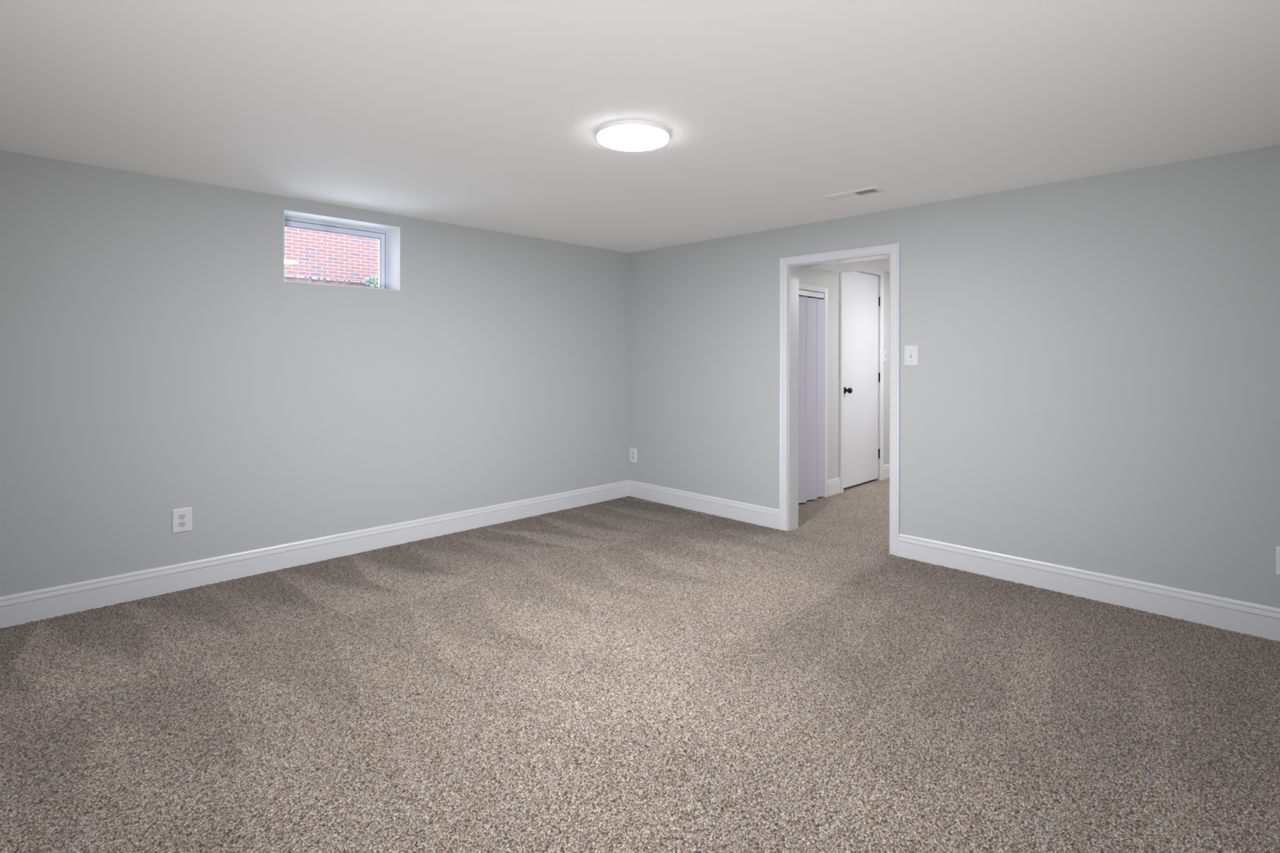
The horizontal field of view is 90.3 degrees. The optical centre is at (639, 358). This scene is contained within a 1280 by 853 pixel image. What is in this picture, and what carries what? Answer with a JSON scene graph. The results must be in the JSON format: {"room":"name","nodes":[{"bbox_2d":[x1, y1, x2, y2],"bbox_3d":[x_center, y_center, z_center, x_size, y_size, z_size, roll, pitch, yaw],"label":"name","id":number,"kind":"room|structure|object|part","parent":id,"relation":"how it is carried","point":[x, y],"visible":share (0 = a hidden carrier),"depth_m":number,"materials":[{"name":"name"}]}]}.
{"room":"empty basement room","nodes":[
{"label":"empty basement room","id":0,"kind":"room"},
{"bbox_2d":[0,150,629,596],"bbox_3d":[-2.065,0.164,3.848,5.505,2.184,0.300,0,0,-45],"label":"wall","id":1,"kind":"structure","parent":0,"point":[158,357],"depth_m":3.54,"materials":[{"name":"grey paint"}]},
{"bbox_2d":[171,506,191,533],"bbox_3d":[-2.384,0.845,3.313,0.087,0.124,0.008,0,0,-45],"label":"wall outlet","id":2,"kind":"object","parent":1,"relation":"attached to","point":[181,518],"visible":1,"depth_m":3.31,"materials":[{"name":"white plastic"}]},
{"bbox_2d":[177,521,186,527],"bbox_3d":[-2.382,0.865,3.312,0.034,0.028,0.004,0,0,-45],"label":"receptacle","id":3,"kind":"object","parent":2,"relation":"attached to","point":[180,524],"depth_m":3.31,"materials":[{"name":"white plastic"}]},
{"bbox_2d":[177,513,186,519],"bbox_3d":[-2.382,0.826,3.312,0.034,0.028,0.004,0,0,-45],"label":"receptacle","id":4,"kind":"object","parent":2,"relation":"attached to","point":[180,516],"depth_m":3.31,"materials":[{"name":"white plastic"}]},
{"bbox_2d":[0,480,629,628],"bbox_3d":[-1.963,1.141,3.729,5.285,0.143,0.016,0,0,-45],"label":"baseboard","id":5,"kind":"structure","parent":1,"relation":"attached to","point":[20,608],"depth_m":3.57,"materials":[{"name":"white paint"}]},
{"bbox_2d":[284,209,399,290],"bbox_3d":[-1.899,-0.646,3.993,0.685,0.412,0.276,0,0,-45],"label":"window","id":6,"kind":"structure","parent":1,"relation":"in","point":[388,237],"depth_m":4.15,"materials":[{"name":"white paint"}]},
{"bbox_2d":[0,478,1279,852],"bbox_3d":[1.477,1.217,3.332,9.800,0.020,5.633,0,0,-45],"label":"floor","id":7,"kind":"structure","parent":0,"point":[627,674],"depth_m":2.17,"materials":[{"name":"carpet"}]},
{"bbox_2d":[0,0,1279,253],"bbox_3d":[-0.111,-0.974,1.887,5.505,0.100,5.833,0,0,-45],"label":"ceiling","id":8,"kind":"structure","parent":0,"point":[484,114],"depth_m":2.26,"materials":[{"name":"white paint"}]},
{"bbox_2d":[595,120,670,151],"bbox_3d":[-0.029,-0.910,2.618,0.304,0.028,0.304,0,0,-45],"label":"ceiling light","id":9,"kind":"object","parent":8,"relation":"in","point":[624,135],"visible":1,"depth_m":2.57,"materials":[{"name":"white plastic"}]},
{"bbox_2d":[823,185,888,200],"bbox_3d":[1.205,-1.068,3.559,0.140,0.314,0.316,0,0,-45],"label":"ceiling vent","id":10,"kind":"object","parent":8,"relation":"in","point":[849,194],"visible":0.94,"depth_m":3.55,"materials":[{"name":"white metal"}]},
{"bbox_2d":[799,266,889,497],"bbox_3d":[2.153,0.089,6.485,4.195,2.350,0.550,0,0,-45],"label":"wall","id":11,"kind":"structure","parent":0,"point":[809,275],"depth_m":5.70,"materials":[{"name":"grey paint"}]},
{"bbox_2d":[798,289,825,502],"bbox_3d":[1.285,0.317,5.236,0.880,1.763,0.067,0,0,-45],"label":"door","id":12,"kind":"structure","parent":11,"relation":"in","point":[811,311],"depth_m":5.39,"materials":[{"name":"white paint"}]},
{"bbox_3d":[1.318,0.344,5.261,0.145,1.708,0.005,0,0,-27],"label":"fold panel","id":13,"kind":"part","parent":12,"relation":"part of","materials":[{"name":"grey wood"}]},
{"bbox_3d":[1.277,-0.544,5.246,0.880,0.042,0.040,0,0,-45],"label":"head rail","id":14,"kind":"part","parent":12,"relation":"part of","materials":[{"name":"white paint"}]},
{"bbox_3d":[1.440,0.345,5.382,0.145,1.708,0.005,0,0,-27],"label":"fold panel","id":15,"kind":"part","parent":12,"relation":"part of","materials":[{"name":"grey wood"}]},
{"bbox_3d":[1.553,0.345,5.500,0.125,1.708,0.005,0,0,-28],"label":"fold panel","id":16,"kind":"part","parent":12,"relation":"part of","materials":[{"name":"grey wood"}]},
{"bbox_2d":[799,282,828,497],"bbox_3d":[1.293,0.298,5.228,0.988,1.841,0.018,0,0,-45],"label":"closet frame","id":17,"kind":"object","parent":11,"relation":"attached to","point":[806,286],"visible":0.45,"depth_m":5.56,"materials":[{"name":"white paint"}]},
{"bbox_3d":[1.624,0.299,5.559,0.052,1.841,0.018,0,0,-45],"label":"leg","id":18,"kind":"part","parent":17,"relation":"part of","materials":[{"name":"white paint"}]},
{"bbox_2d":[827,477,840,496],"bbox_3d":[1.722,1.148,5.659,0.222,0.143,0.016,0,0,-45],"label":"baseboard","id":19,"kind":"structure","parent":11,"relation":"attached to","point":[833,485],"depth_m":5.65,"materials":[{"name":"white paint"}]},
{"bbox_2d":[839,269,884,493],"bbox_3d":[2.113,0.173,6.047,0.874,2.094,0.120,0,0,-45],"label":"door","id":20,"kind":"structure","parent":11,"relation":"in","point":[860,301],"depth_m":6.05,"materials":[{"name":"white paint"}]},
{"bbox_3d":[1.821,0.172,5.751,0.043,2.094,0.022,0,0,-45],"label":"casing leg","id":21,"kind":"part","parent":20,"relation":"part of","materials":[{"name":"white paint"}]},
{"bbox_3d":[1.902,0.296,5.790,0.055,0.055,0.054,0,0,-45],"label":"knob","id":22,"kind":"part","parent":20,"relation":"part of","materials":[{"name":"black metal"}]},
{"bbox_3d":[2.404,0.174,6.333,0.058,2.094,0.020,0,0,-45],"label":"casing leg","id":23,"kind":"part","parent":20,"relation":"part of","materials":[{"name":"white paint"}]},
{"bbox_2d":[883,350,887,362],"bbox_3d":[2.470,-0.017,6.401,0.085,0.124,0.016,0,0,-45],"label":"light switch","id":24,"kind":"object","parent":11,"relation":"attached to","point":[885,352],"visible":1,"depth_m":6.40,"materials":[{"name":"white plastic"}]},
{"bbox_2d":[883,463,889,479],"bbox_3d":[3.129,1.151,7.060,1.998,0.143,0.016,0,0,-45],"label":"baseboard","id":25,"kind":"structure","parent":11,"relation":"attached to","point":[886,468],"depth_m":6.41,"materials":[{"name":"white paint"}]},
{"bbox_2d":[812,257,889,272],"bbox_3d":[2.843,-0.927,5.795,4.195,0.315,1.400,0,0,-45],"label":"ceiling","id":26,"kind":"structure","parent":0,"point":[882,264],"depth_m":5.36,"materials":[{"name":"white paint"}]},
{"bbox_2d":[629,144,1279,608],"bbox_3d":[1.901,0.172,3.681,0.120,2.184,5.533,0,0,-45],"label":"wall","id":27,"kind":"structure","parent":0,"point":[1094,386],"depth_m":3.35,"materials":[{"name":"grey paint"}]},
{"bbox_2d":[629,448,636,462],"bbox_3d":[-0.062,0.851,5.559,0.008,0.124,0.087,0,0,-45],"label":"wall outlet","id":28,"kind":"object","parent":27,"relation":"attached to","point":[633,451],"visible":1,"depth_m":5.55,"materials":[{"name":"white plastic"}]},
{"bbox_2d":[629,480,778,528],"bbox_3d":[0.443,1.145,5.047,0.016,0.143,1.544,0,0,-45],"label":"baseboard","id":29,"kind":"structure","parent":27,"relation":"attached to","point":[758,515],"depth_m":4.95,"materials":[{"name":"white paint"}]},
{"bbox_2d":[778,242,900,556],"bbox_3d":[1.337,0.256,4.247,0.155,1.925,0.849,0,0,-45],"label":"door frame","id":30,"kind":"structure","parent":27,"relation":"attached to","point":[894,249],"depth_m":4.46,"materials":[{"name":"white paint"}]},
{"bbox_3d":[1.010,0.255,4.479,0.018,1.925,0.058,0,0,-45],"label":"casing leg","id":31,"kind":"part","parent":30,"relation":"part of","materials":[{"name":"white paint"}]},
{"bbox_3d":[1.568,0.257,3.918,0.018,1.925,0.058,0,0,-45],"label":"casing leg","id":32,"kind":"part","parent":30,"relation":"part of","materials":[{"name":"white paint"}]},
{"bbox_2d":[904,345,918,365],"bbox_3d":[1.638,-0.015,3.849,0.016,0.124,0.085,0,0,-45],"label":"light switch","id":33,"kind":"object","parent":27,"relation":"attached to","point":[911,352],"visible":1,"depth_m":3.85,"materials":[{"name":"white plastic"}]},
{"bbox_2d":[898,533,1279,641],"bbox_3d":[2.660,1.150,2.821,0.016,0.143,3.040,0,0,-45],"label":"baseboard","id":34,"kind":"structure","parent":27,"relation":"attached to","point":[1224,613],"depth_m":3.16,"materials":[{"name":"white paint"}]},
{"bbox_2d":[1275,546,1279,575],"bbox_3d":[2.774,0.874,2.712,0.008,0.124,0.087,0,0,-45],"label":"wall outlet","id":35,"kind":"object","parent":27,"relation":"attached to","point":[1277,568],"visible":1,"depth_m":2.74,"materials":[{"name":"white plastic"}]},
{"label":"outside","id":36,"kind":"structure","parent":0,"visible":0},
{"bbox_3d":[-2.644,-0.170,9.739,22.000,0.250,8.867,0,0,-45],"label":"ground","id":37,"kind":"structure","parent":36,"visible":0},
{"bbox_2d":[284,226,378,286],"bbox_3d":[-5.523,-1.701,12.633,22.000,3.400,0.300,0,0,-45],"label":"brick wall","id":38,"kind":"structure","parent":37,"relation":"on","point":[307,253],"depth_m":12.05,"materials":[{"name":"red brick"}]},
{"bbox_2d":[284,274,372,284],"bbox_3d":[-6.431,-1.488,11.483,11.092,0.057,0.089,0,0,-45],"label":"brick ledge","id":39,"kind":"object","parent":38,"relation":"attached to","point":[285,275],"visible":0.16,"depth_m":11.92,"materials":[{"name":"grey stone"}]},
{"bbox_2d":[363,275,377,287],"bbox_3d":[-5.045,-0.933,12.189,0.732,1.292,0.720,0,0,-45],"label":"shrub","id":40,"kind":"object","parent":37,"relation":"on","point":[369,280],"visible":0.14,"depth_m":12.04,"materials":[{"name":"green plant"}]}
]}

